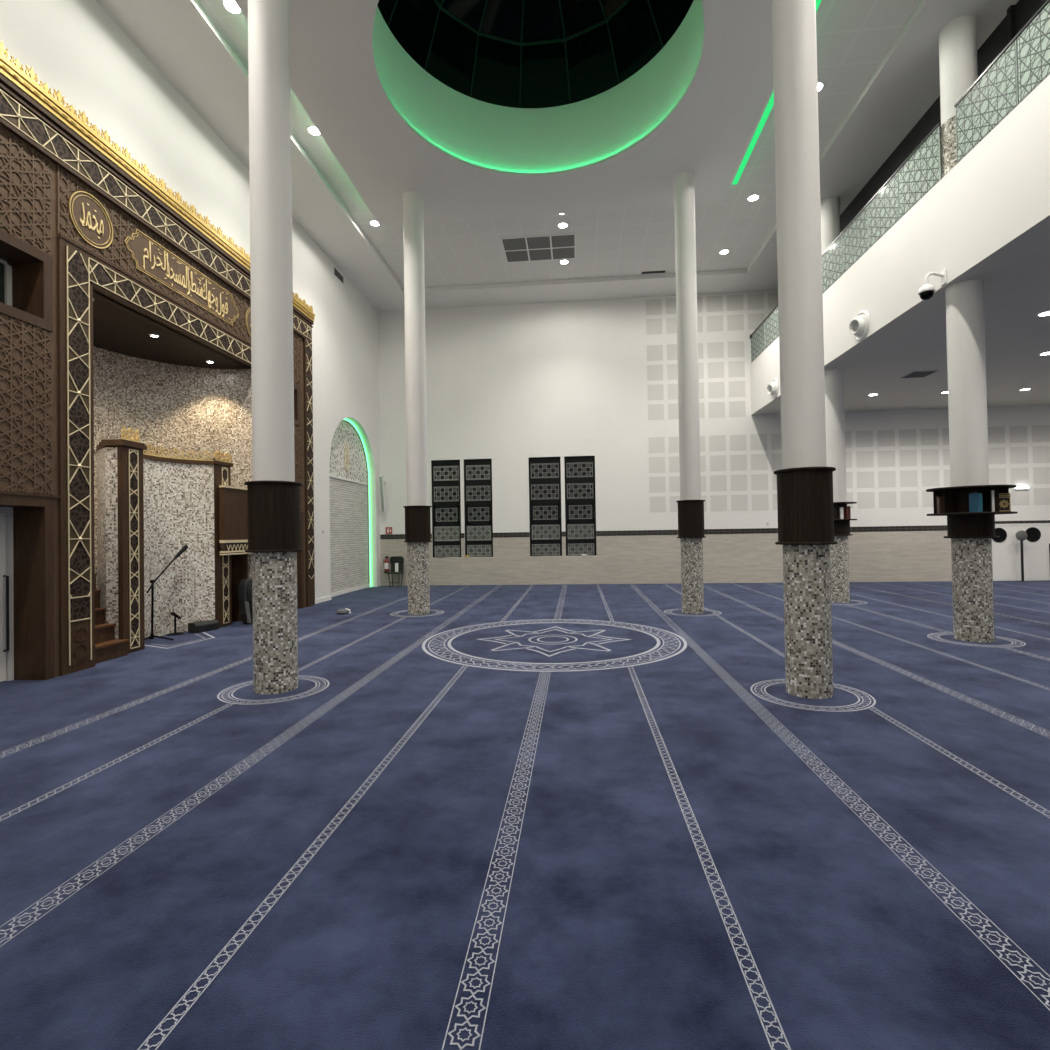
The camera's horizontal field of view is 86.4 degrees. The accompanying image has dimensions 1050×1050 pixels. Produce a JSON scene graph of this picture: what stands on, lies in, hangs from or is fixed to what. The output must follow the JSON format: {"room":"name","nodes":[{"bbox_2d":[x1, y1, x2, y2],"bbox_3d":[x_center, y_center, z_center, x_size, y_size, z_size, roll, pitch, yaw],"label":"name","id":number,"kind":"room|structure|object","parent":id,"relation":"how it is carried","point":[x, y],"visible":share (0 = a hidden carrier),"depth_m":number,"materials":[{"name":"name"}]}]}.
{"room":"mosque","nodes":[
{"label":"mosque","id":0,"kind":"room"},
{"bbox_2d":[93,290,250,368],"bbox_3d":[-6.316,-2.998,9.013,1.833,0.001,3.666,-1,-1,5],"label":"ceiling","id":1,"kind":"structure","parent":0,"point":[119,329],"depth_m":9.10,"materials":[{"name":"brown wood"}]},
{"bbox_2d":[0,0,380,599],"bbox_3d":[-5.535,-2.617,8.896,0.270,8.850,17.530,-1,-1,5],"label":"wall","id":2,"kind":"structure","parent":0,"point":[74,47],"depth_m":9.34,"materials":[{"name":"white paint"}]},
{"bbox_2d":[0,41,314,679],"bbox_3d":[-5.468,-1.658,8.919,0.525,6.930,8.170,-1,-1,5],"label":"mihrab surround","id":3,"kind":"object","parent":2,"relation":"attached to","point":[78,217],"visible":0.79,"depth_m":6.76,"materials":[{"name":"brown wood"}]},
{"bbox_2d":[0,258,11,305],"bbox_3d":[-6.023,-2.707,6.030,0.050,0.670,0.930,-1,-1,5],"label":"window","id":4,"kind":"structure","parent":3,"relation":"attached to","point":[5,266],"depth_m":6.43,"materials":[{"name":"white glass"}]},
{"bbox_2d":[0,507,13,681],"bbox_3d":[-5.959,0.784,5.933,0.093,1.985,1.030,-1,-1,5],"label":"door","id":5,"kind":"structure","parent":3,"relation":"attached to","point":[6,513],"depth_m":6.38,"materials":[{"name":"white plastic"}]},
{"bbox_2d":[93,346,252,589],"bbox_3d":[-6.267,-0.594,8.980,1.815,4.830,3.630,-1,-1,5],"label":"wall niche","id":6,"kind":"object","parent":2,"relation":"in","point":[171,406],"visible":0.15,"depth_m":10.37,"materials":[{"name":"beige stone"}]},
{"bbox_2d":[334,267,342,282],"bbox_3d":[-4.915,-6.586,14.765,0.020,0.180,0.560,-1,-1,5],"label":"air vent","id":7,"kind":"object","parent":2,"relation":"in","point":[337,274],"visible":1,"depth_m":14.72,"materials":[{"name":"grey plastic"}]},
{"bbox_2d":[315,584,368,603],"bbox_3d":[-4.869,1.829,15.049,0.265,0.100,4.210,-1,-1,5],"label":"baseboard","id":8,"kind":"structure","parent":2,"relation":"attached to","point":[327,598],"depth_m":15.02,"materials":[{"name":"white paint"}]},
{"bbox_2d":[329,420,368,592],"bbox_3d":[-4.974,-0.542,15.634,0.030,4.860,3.240,-1,-1,5],"label":"wall niche","id":9,"kind":"object","parent":2,"relation":"in","point":[348,472],"visible":0.84,"depth_m":15.74,"materials":[{"name":"tile"}]},
{"bbox_2d":[344,418,370,586],"bbox_3d":[-4.943,-0.540,15.631,0.032,4.855,3.230,-1,-1,5],"label":"led strip","id":10,"kind":"object","parent":9,"relation":"attached to","point":[345,419],"visible":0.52,"depth_m":17.17,"materials":[{"name":"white plastic"}]},
{"bbox_2d":[234,0,773,225],"bbox_3d":[0.118,-6.913,8.391,7.430,0.300,7.470,-1,-1,5],"label":"ceiling slab","id":11,"kind":"structure","parent":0,"point":[334,76],"depth_m":9.69,"materials":[{"name":"paint"}]},
{"bbox_2d":[0,581,1049,1049],"bbox_3d":[4.606,1.629,7.930,24.350,0.002,17.580,-1,-1,5],"label":"floor","id":12,"kind":"structure","parent":0,"point":[543,816],"depth_m":2.98,"materials":[{"name":"blue carpet"}]},
{"bbox_2d":[95,573,128,663],"bbox_3d":[-5.879,1.230,7.454,0.775,1.130,0.585,-1,-1,5],"label":"stairs","id":13,"kind":"structure","parent":12,"relation":"on","point":[107,647],"depth_m":7.56,"materials":[{"name":"brown wood"}]},
{"bbox_2d":[96,425,232,652],"bbox_3d":[-5.944,0.226,9.056,1.035,3.183,2.600,-1,-1,5],"label":"mihrab","id":14,"kind":"object","parent":12,"relation":"on","point":[149,506],"visible":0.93,"depth_m":9.15,"materials":[{"name":"beige stone"}]},
{"bbox_2d":[145,545,187,639],"bbox_3d":[-5.782,1.072,8.928,0.466,1.484,0.986,-1,-1,-12],"label":"microphone stand","id":15,"kind":"object","parent":12,"relation":"on","point":[184,547],"visible":0.91,"depth_m":8.70,"materials":[{"name":"black metal"}]},
{"bbox_2d":[166,612,183,635],"bbox_3d":[-5.819,1.626,9.300,0.250,0.385,0.250,-1,-1,5],"label":"microphone stand","id":16,"kind":"object","parent":12,"relation":"on","point":[175,615],"visible":1,"depth_m":9.28,"materials":[{"name":"black metal"}]},
{"bbox_2d":[188,620,218,632],"bbox_3d":[-5.506,1.735,9.579,0.208,0.165,0.430,-1,-1,22],"label":"floor monitor","id":17,"kind":"object","parent":12,"relation":"on","point":[205,625],"visible":1,"depth_m":9.48,"materials":[{"name":"black plastic"}]},
{"bbox_2d":[197,623,217,631],"bbox_3d":[-5.415,1.750,9.541,0.010,0.090,0.380,-1,-1,22],"label":"speaker grille","id":18,"kind":"object","parent":17,"relation":"attached to","point":[201,627],"depth_m":9.52,"materials":[{"name":"black plastic"}]},
{"bbox_2d":[218,485,249,620],"bbox_3d":[-5.626,0.568,10.288,0.780,2.520,0.790,-1,-1,5],"label":"pulpit","id":19,"kind":"object","parent":12,"relation":"on","point":[233,515],"visible":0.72,"depth_m":10.28,"materials":[{"name":"brown wood"}]},
{"bbox_2d":[238,578,252,623],"bbox_3d":[-5.054,1.399,10.328,0.342,0.826,0.387,-1,-1,25],"label":"backpack","id":20,"kind":"object","parent":12,"relation":"on","point":[245,585],"visible":0.5,"depth_m":10.19,"materials":[{"name":"black fabric"}]},
{"bbox_2d":[244,0,302,694],"bbox_3d":[-2.687,-2.513,5.934,0.562,8.470,0.562,-1,-1,35],"label":"column","id":21,"kind":"structure","parent":12,"relation":"on","point":[273,494],"depth_m":5.76,"materials":[{"name":"paint"}]},
{"bbox_2d":[336,608,350,614],"bbox_3d":[-3.715,1.759,11.388,0.271,0.136,0.245,-1,-1,30],"label":"pouch","id":22,"kind":"object","parent":12,"relation":"on","point":[340,611],"visible":1,"depth_m":11.32,"materials":[{"name":"grey fabric"}]},
{"bbox_2d":[387,556,403,586],"bbox_3d":[-3.975,1.431,17.148,0.474,0.926,0.385,-1,-1,5],"label":"chair","id":23,"kind":"object","parent":12,"relation":"on","point":[394,559],"visible":1,"depth_m":17.28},
{"bbox_2d":[403,191,431,614],"bbox_3d":[-2.207,-2.450,11.332,0.564,8.470,0.564,-1,-1,35],"label":"column","id":24,"kind":"structure","parent":12,"relation":"on","point":[417,510],"depth_m":11.16,"materials":[{"name":"paint"}]},
{"bbox_2d":[674,172,705,613],"bbox_3d":[3.177,-2.544,10.863,0.542,8.470,0.542,-1,-1,35],"label":"column","id":25,"kind":"structure","parent":12,"relation":"on","point":[691,534],"depth_m":10.71,"materials":[{"name":"paint"}]},
{"bbox_2d":[772,0,837,698],"bbox_3d":[2.686,-2.607,5.476,0.542,8.470,0.542,-1,-1,35],"label":"column","id":26,"kind":"structure","parent":12,"relation":"on","point":[805,509],"depth_m":5.30,"materials":[{"name":"paint"}]},
{"bbox_2d":[824,368,856,602],"bbox_3d":[6.684,-0.836,12.024,0.770,4.970,0.770,-1,-1,5],"label":"column","id":27,"kind":"structure","parent":12,"relation":"on","point":[834,378],"depth_m":11.85,"materials":[{"name":"paint"}]},
{"bbox_2d":[833,504,846,518],"bbox_3d":[6.633,-0.285,12.046,0.508,0.329,0.504,-1,-1,-20],"label":"shelf","id":28,"kind":"object","parent":27,"relation":"attached to","point":[836,506],"depth_m":11.82,"materials":[{"name":"brown wood"}]},
{"bbox_2d":[839,507,843,518],"bbox_3d":[6.663,-0.250,11.768,0.060,0.250,0.050,-1,-1,7],"label":"book","id":29,"kind":"object","parent":27,"relation":"on","point":[841,514],"visible":0.89,"depth_m":11.74,"materials":[{"name":"white paper"}]},
{"bbox_2d":[834,520,849,534],"bbox_3d":[6.699,0.056,12.012,0.500,0.305,0.500,-1,-1,5],"label":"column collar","id":30,"kind":"object","parent":27,"relation":"attached to","point":[841,527],"depth_m":11.78,"materials":[{"name":"brown wood"}]},
{"bbox_2d":[844,506,848,518],"bbox_3d":[6.774,-0.262,11.780,0.055,0.270,0.060,-1,-1,-19],"label":"book","id":31,"kind":"object","parent":27,"relation":"on","point":[846,508],"visible":0.93,"depth_m":11.76,"materials":[{"name":"red paper"}]},
{"bbox_2d":[926,279,1017,642],"bbox_3d":[6.237,-0.884,7.853,1.000,4.970,1.000,-1,-1,5],"label":"column","id":32,"kind":"structure","parent":12,"relation":"on","point":[971,534],"depth_m":7.69,"materials":[{"name":"paint"}]},
{"bbox_2d":[939,498,943,512],"bbox_3d":[5.905,-0.274,7.872,0.120,0.220,0.035,-1,-1,23],"label":"book","id":33,"kind":"object","parent":32,"relation":"on","point":[941,510],"visible":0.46,"depth_m":7.87,"materials":[{"name":"brown paper"}]},
{"bbox_2d":[957,488,983,512],"bbox_3d":[6.294,-0.334,7.941,0.750,0.329,0.631,-1,-1,5],"label":"shelf","id":34,"kind":"object","parent":32,"relation":"attached to","point":[962,494],"depth_m":7.71,"materials":[{"name":"brown wood"}]},
{"bbox_2d":[947,514,994,535],"bbox_3d":[6.251,0.009,7.841,0.524,0.305,0.524,-1,-1,5],"label":"column collar","id":35,"kind":"object","parent":32,"relation":"attached to","point":[964,524],"depth_m":7.63,"materials":[{"name":"brown wood"}]},
{"bbox_2d":[969,493,973,511],"bbox_3d":[6.053,-0.298,7.577,0.045,0.255,0.130,-2,-1,40],"label":"book","id":36,"kind":"object","parent":32,"relation":"on","point":[971,497],"visible":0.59,"depth_m":7.53,"materials":[{"name":"blue paper"}]},
{"bbox_2d":[973,493,977,511],"bbox_3d":[6.089,-0.302,7.547,0.045,0.262,0.130,-2,-1,40],"label":"book","id":37,"kind":"object","parent":32,"relation":"on","point":[975,495],"visible":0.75,"depth_m":7.50,"materials":[{"name":"blue paper"}]},
{"bbox_2d":[978,493,982,511],"bbox_3d":[6.125,-0.297,7.517,0.045,0.250,0.130,-2,-1,40],"label":"book","id":38,"kind":"object","parent":32,"relation":"on","point":[980,499],"visible":0.88,"depth_m":7.46,"materials":[{"name":"blue paper"}]},
{"bbox_2d":[991,490,994,511],"bbox_3d":[6.273,-0.317,7.500,0.026,0.285,0.130,-1,-1,33],"label":"book","id":39,"kind":"object","parent":32,"relation":"on","point":[992,491],"visible":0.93,"depth_m":7.45,"materials":[{"name":"white paper"}]},
{"bbox_2d":[999,493,1010,511],"bbox_3d":[6.425,-0.302,7.507,0.150,0.250,0.037,-1,-1,16],"label":"book","id":40,"kind":"object","parent":32,"relation":"on","point":[1004,498],"visible":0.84,"depth_m":7.49,"materials":[{"name":"black paper"}]},
{"bbox_2d":[1016,530,1029,581],"bbox_3d":[13.904,0.866,15.632,0.310,1.425,0.310,-1,-1,5],"label":"stand","id":41,"kind":"object","parent":12,"relation":"on","point":[1021,535],"visible":1,"depth_m":15.61,"materials":[{"name":"black plastic"}]},
{"bbox_2d":[372,0,703,172],"bbox_3d":[0.174,-7.489,8.398,4.980,1.330,4.980,-1,-1,5],"label":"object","id":42,"kind":"structure","parent":0,"point":[596,128],"depth_m":10.34,"materials":[{"name":"white paint"}]},
{"bbox_2d":[377,0,692,107],"bbox_3d":[0.147,-9.110,8.419,5.002,1.927,5.002,-1,-1,5],"label":"glass dome","id":43,"kind":"object","parent":42,"relation":"on","point":[507,53],"visible":0.98,"depth_m":10.21,"materials":[{"name":"black glass"}]},
{"bbox_2d":[95,0,1018,311],"bbox_3d":[0.595,-7.070,8.414,9.760,0.001,15.040,-1,-1,5],"label":"ceiling","id":44,"kind":"structure","parent":0,"point":[854,37],"depth_m":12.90,"materials":[{"name":"paint"}]},
{"bbox_2d":[220,0,242,15],"bbox_3d":[-3.945,-7.000,7.539,0.288,0.014,0.288,-1,-1,5],"label":"recessed light","id":45,"kind":"object","parent":44,"relation":"in","point":[230,6],"visible":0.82,"depth_m":7.56,"materials":[{"name":"white plastic"}]},
{"bbox_2d":[306,125,320,136],"bbox_3d":[-3.727,-6.973,9.889,0.288,0.014,0.288,-1,-1,5],"label":"recessed light","id":46,"kind":"object","parent":44,"relation":"in","point":[312,130],"visible":0.74,"depth_m":9.89,"materials":[{"name":"white plastic"}]},
{"bbox_2d":[369,220,378,226],"bbox_3d":[-3.451,-6.938,12.856,0.288,0.014,0.288,-1,-1,5],"label":"recessed light","id":47,"kind":"object","parent":44,"relation":"in","point":[374,223],"visible":0.8,"depth_m":12.86,"materials":[{"name":"white plastic"}]},
{"bbox_2d":[500,233,575,262],"bbox_3d":[0.368,-6.983,14.129,1.840,0.016,1.240,-1,-1,5],"label":"ceiling vent","id":48,"kind":"object","parent":44,"relation":"in","point":[555,246],"visible":1,"depth_m":14.08,"materials":[{"name":"white plastic"}]},
{"bbox_2d":[557,222,568,228],"bbox_3d":[0.887,-7.006,13.076,0.288,0.014,0.288,-1,-1,5],"label":"recessed light","id":49,"kind":"object","parent":44,"relation":"in","point":[562,225],"visible":1,"depth_m":13.07,"materials":[{"name":"white plastic"}]},
{"bbox_2d":[559,259,569,264],"bbox_3d":[1.042,-6.986,14.850,0.288,0.014,0.288,-1,-1,5],"label":"recessed light","id":50,"kind":"object","parent":44,"relation":"in","point":[565,261],"visible":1,"depth_m":14.86,"materials":[{"name":"white plastic"}]},
{"bbox_2d":[641,271,664,273],"bbox_3d":[3.564,-7.015,15.520,0.640,0.020,0.100,-1,-1,5],"label":"ceiling vent","id":51,"kind":"object","parent":44,"relation":"in","point":[648,272],"visible":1,"depth_m":15.51,"materials":[{"name":"black plastic"}]},
{"bbox_2d":[718,249,729,254],"bbox_3d":[5.152,-7.058,14.449,0.288,0.014,0.288,-1,-1,5],"label":"recessed light","id":52,"kind":"object","parent":44,"relation":"in","point":[724,251],"visible":1,"depth_m":14.43,"materials":[{"name":"white plastic"}]},
{"bbox_2d":[746,194,759,201],"bbox_3d":[4.945,-7.086,12.108,0.288,0.014,0.288,-1,-1,5],"label":"recessed light","id":53,"kind":"object","parent":44,"relation":"in","point":[753,197],"visible":1,"depth_m":12.10,"materials":[{"name":"white plastic"}]},
{"bbox_2d":[731,0,821,184],"bbox_3d":[4.010,-7.109,8.047,0.120,0.040,7.100,-1,-1,5],"label":"led strip","id":54,"kind":"object","parent":44,"relation":"attached to","point":[770,103],"visible":0.56,"depth_m":10.14,"materials":[{"name":"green plastic"}]},
{"bbox_2d":[818,80,825,92],"bbox_3d":[4.736,-7.122,9.104,0.288,0.014,0.288,-1,-1,5],"label":"recessed light","id":55,"kind":"object","parent":44,"relation":"in","point":[821,84],"visible":0.4,"depth_m":9.06,"materials":[{"name":"white plastic"}]},
{"bbox_2d":[378,290,1049,580],"bbox_3d":[6.442,-2.712,16.647,22.150,8.850,0.122,-1,-1,5],"label":"wall","id":56,"kind":"structure","parent":0,"point":[510,385],"depth_m":16.89,"materials":[{"name":"white paint"}]},
{"bbox_2d":[379,475,386,512],"bbox_3d":[-4.413,-0.950,17.372,0.110,1.174,0.405,-1,-1,5],"label":"loudspeaker","id":57,"kind":"object","parent":56,"relation":"attached to","point":[382,482],"visible":1,"depth_m":17.28,"materials":[{"name":"white plastic"}]},
{"bbox_2d":[379,477,383,511],"bbox_3d":[-4.423,-0.951,17.265,0.084,1.068,0.190,-1,-1,5],"label":"speaker grille","id":58,"kind":"object","parent":57,"relation":"attached to","point":[381,480],"depth_m":17.27,"materials":[{"name":"grey plastic"}]},
{"bbox_2d":[383,556,389,572],"bbox_3d":[-4.320,1.234,17.425,0.192,0.534,0.209,-1,-1,5],"label":"fire extinguisher","id":59,"kind":"object","parent":56,"relation":"attached to","point":[386,563],"visible":0.88,"depth_m":17.36,"materials":[{"name":"red metal"}]},
{"bbox_2d":[386,527,391,533],"bbox_3d":[-4.269,0.171,17.528,0.210,0.210,0.008,-1,-1,5],"label":"fire sign","id":60,"kind":"object","parent":56,"relation":"attached to","point":[388,529],"visible":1,"depth_m":17.53,"materials":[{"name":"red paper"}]},
{"bbox_2d":[431,460,460,557],"bbox_3d":[-2.450,-0.510,17.446,0.920,3.040,0.095,-1,-1,5],"label":"window","id":61,"kind":"structure","parent":56,"relation":"in","point":[446,501],"depth_m":17.47,"materials":[{"name":"black metal"}]},
{"bbox_2d":[464,459,492,556],"bbox_3d":[-1.442,-0.527,17.352,0.885,3.040,0.095,-1,-1,5],"label":"window","id":62,"kind":"structure","parent":56,"relation":"in","point":[477,472],"depth_m":17.37,"materials":[{"name":"black metal"}]},
{"bbox_2d":[529,457,561,555],"bbox_3d":[0.623,-0.564,17.161,0.983,3.040,0.095,-1,-1,5],"label":"window","id":63,"kind":"structure","parent":56,"relation":"in","point":[544,472],"depth_m":17.18,"materials":[{"name":"black metal"}]},
{"bbox_2d":[564,456,596,555],"bbox_3d":[1.690,-0.583,17.062,0.927,3.040,0.095,-1,-1,5],"label":"window","id":64,"kind":"structure","parent":56,"relation":"in","point":[580,499],"depth_m":17.08,"materials":[{"name":"black metal"}]},
{"bbox_2d":[380,531,951,585],"bbox_3d":[6.496,0.984,16.534,22.150,1.455,0.012,-1,-1,5],"label":"wainscot","id":65,"kind":"object","parent":56,"relation":"attached to","point":[886,556],"depth_m":16.73,"materials":[{"name":"beige stone"}]},
{"bbox_2d":[380,520,1049,538],"bbox_3d":[6.482,0.135,16.543,22.150,0.245,0.016,-1,-1,5],"label":"trim","id":66,"kind":"structure","parent":56,"relation":"attached to","point":[935,527],"depth_m":16.56,"materials":[{"name":"wood"}]},
{"bbox_2d":[750,75,1049,414],"bbox_3d":[11.257,-4.213,7.380,10.800,1.510,17.580,-1,-1,5],"label":"balcony","id":67,"kind":"object","parent":56,"relation":"attached to","point":[987,219],"depth_m":8.84,"materials":[{"name":"white paint"}]},
{"bbox_2d":[750,321,764,363],"bbox_3d":[6.652,-5.199,15.970,0.080,0.860,1.210,-1,-1,5],"label":"glass balustrade","id":68,"kind":"object","parent":67,"relation":"on","point":[757,337],"visible":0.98,"depth_m":15.91,"materials":[{"name":"clear glass"}]},
{"bbox_2d":[766,378,778,398],"bbox_3d":[6.434,-3.549,14.552,0.215,0.524,0.522,-1,-1,-2],"label":"air nozzle","id":69,"kind":"object","parent":67,"relation":"attached to","point":[772,388],"visible":0.99,"depth_m":14.46,"materials":[{"name":"white plastic"}]},
{"bbox_2d":[820,196,839,253],"bbox_3d":[6.601,-5.915,12.091,0.424,2.170,0.424,-1,-1,5],"label":"column","id":70,"kind":"structure","parent":67,"relation":"on","point":[830,206],"depth_m":11.93,"materials":[{"name":"paint"}]},
{"bbox_2d":[764,123,940,347],"bbox_3d":[6.249,-5.250,11.634,0.060,0.860,7.400,-1,-1,5],"label":"glass balustrade","id":71,"kind":"object","parent":67,"relation":"on","point":[920,172],"visible":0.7,"depth_m":9.44,"materials":[{"name":"clear glass"}]},
{"bbox_2d":[849,310,869,340],"bbox_3d":[6.021,-3.601,10.111,0.215,0.524,0.522,-1,-1,-2],"label":"air nozzle","id":72,"kind":"object","parent":67,"relation":"attached to","point":[859,326],"visible":1,"depth_m":10.02,"materials":[{"name":"white plastic"}]},
{"bbox_2d":[900,370,938,377],"bbox_3d":[8.745,-3.340,12.404,0.520,0.020,0.520,-1,-1,5],"label":"ceiling vent","id":73,"kind":"object","parent":67,"relation":"in","point":[915,374],"visible":1,"depth_m":12.37,"materials":[{"name":"grey plastic"}]},
{"bbox_2d":[918,269,946,299],"bbox_3d":[5.723,-3.373,7.864,0.338,0.395,0.200,-1,-1,5],"label":"security camera","id":74,"kind":"object","parent":67,"relation":"attached to","point":[926,291],"visible":1,"depth_m":7.83,"materials":[{"name":"white plastic"}]},
{"bbox_2d":[939,15,977,178],"bbox_3d":[6.153,-5.963,7.920,0.448,2.170,0.448,-1,-1,5],"label":"column","id":75,"kind":"structure","parent":67,"relation":"on","point":[958,62],"depth_m":7.80,"materials":[{"name":"paint"}]},
{"bbox_2d":[954,0,1049,164],"bbox_3d":[5.761,-5.311,6.387,0.060,0.860,2.460,-1,-1,5],"label":"glass balustrade","id":76,"kind":"object","parent":67,"relation":"on","point":[995,93],"visible":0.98,"depth_m":6.74,"materials":[{"name":"clear glass"}]},
{"bbox_2d":[1036,310,1049,316],"bbox_3d":[8.342,-3.383,8.937,0.264,0.014,0.264,-1,-1,5],"label":"recessed light","id":77,"kind":"object","parent":67,"relation":"in","point":[1044,313],"visible":1,"depth_m":8.96,"materials":[{"name":"white plastic"}]},
{"bbox_2d":[1038,351,1049,355],"bbox_3d":[10.304,-3.387,11.035,0.264,0.014,0.264,-1,-1,5],"label":"recessed light","id":78,"kind":"object","parent":67,"relation":"in","point":[1047,352],"visible":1,"depth_m":11.04,"materials":[{"name":"white plastic"}]},
{"bbox_2d":[992,523,1049,580],"bbox_3d":[13.956,0.770,15.831,1.880,1.620,0.036,-1,-1,5],"label":"door","id":79,"kind":"structure","parent":56,"relation":"in","point":[1006,551],"depth_m":15.82,"materials":[{"name":"white plastic"}]},
{"bbox_2d":[1015,485,1028,489],"bbox_3d":[14.074,-1.062,15.825,0.340,0.110,0.070,-1,-1,5],"label":"emergency light","id":80,"kind":"object","parent":56,"relation":"attached to","point":[1021,487],"visible":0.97,"depth_m":15.80,"materials":[{"name":"white plastic"}]},
{"bbox_2d":[840,0,1046,232],"bbox_3d":[6.696,-5.983,7.824,0.001,2.190,17.580,-1,-1,5],"label":"wall","id":81,"kind":"structure","parent":0,"point":[997,41],"depth_m":9.55,"materials":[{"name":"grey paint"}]},
{"bbox_2d":[1007,5,1015,42],"bbox_3d":[6.447,-6.000,5.457,0.060,2.170,4.390,-1,-1,5],"label":"trim","id":82,"kind":"structure","parent":81,"relation":"attached to","point":[1011,11],"depth_m":7.59,"materials":[{"name":"black plastic"}]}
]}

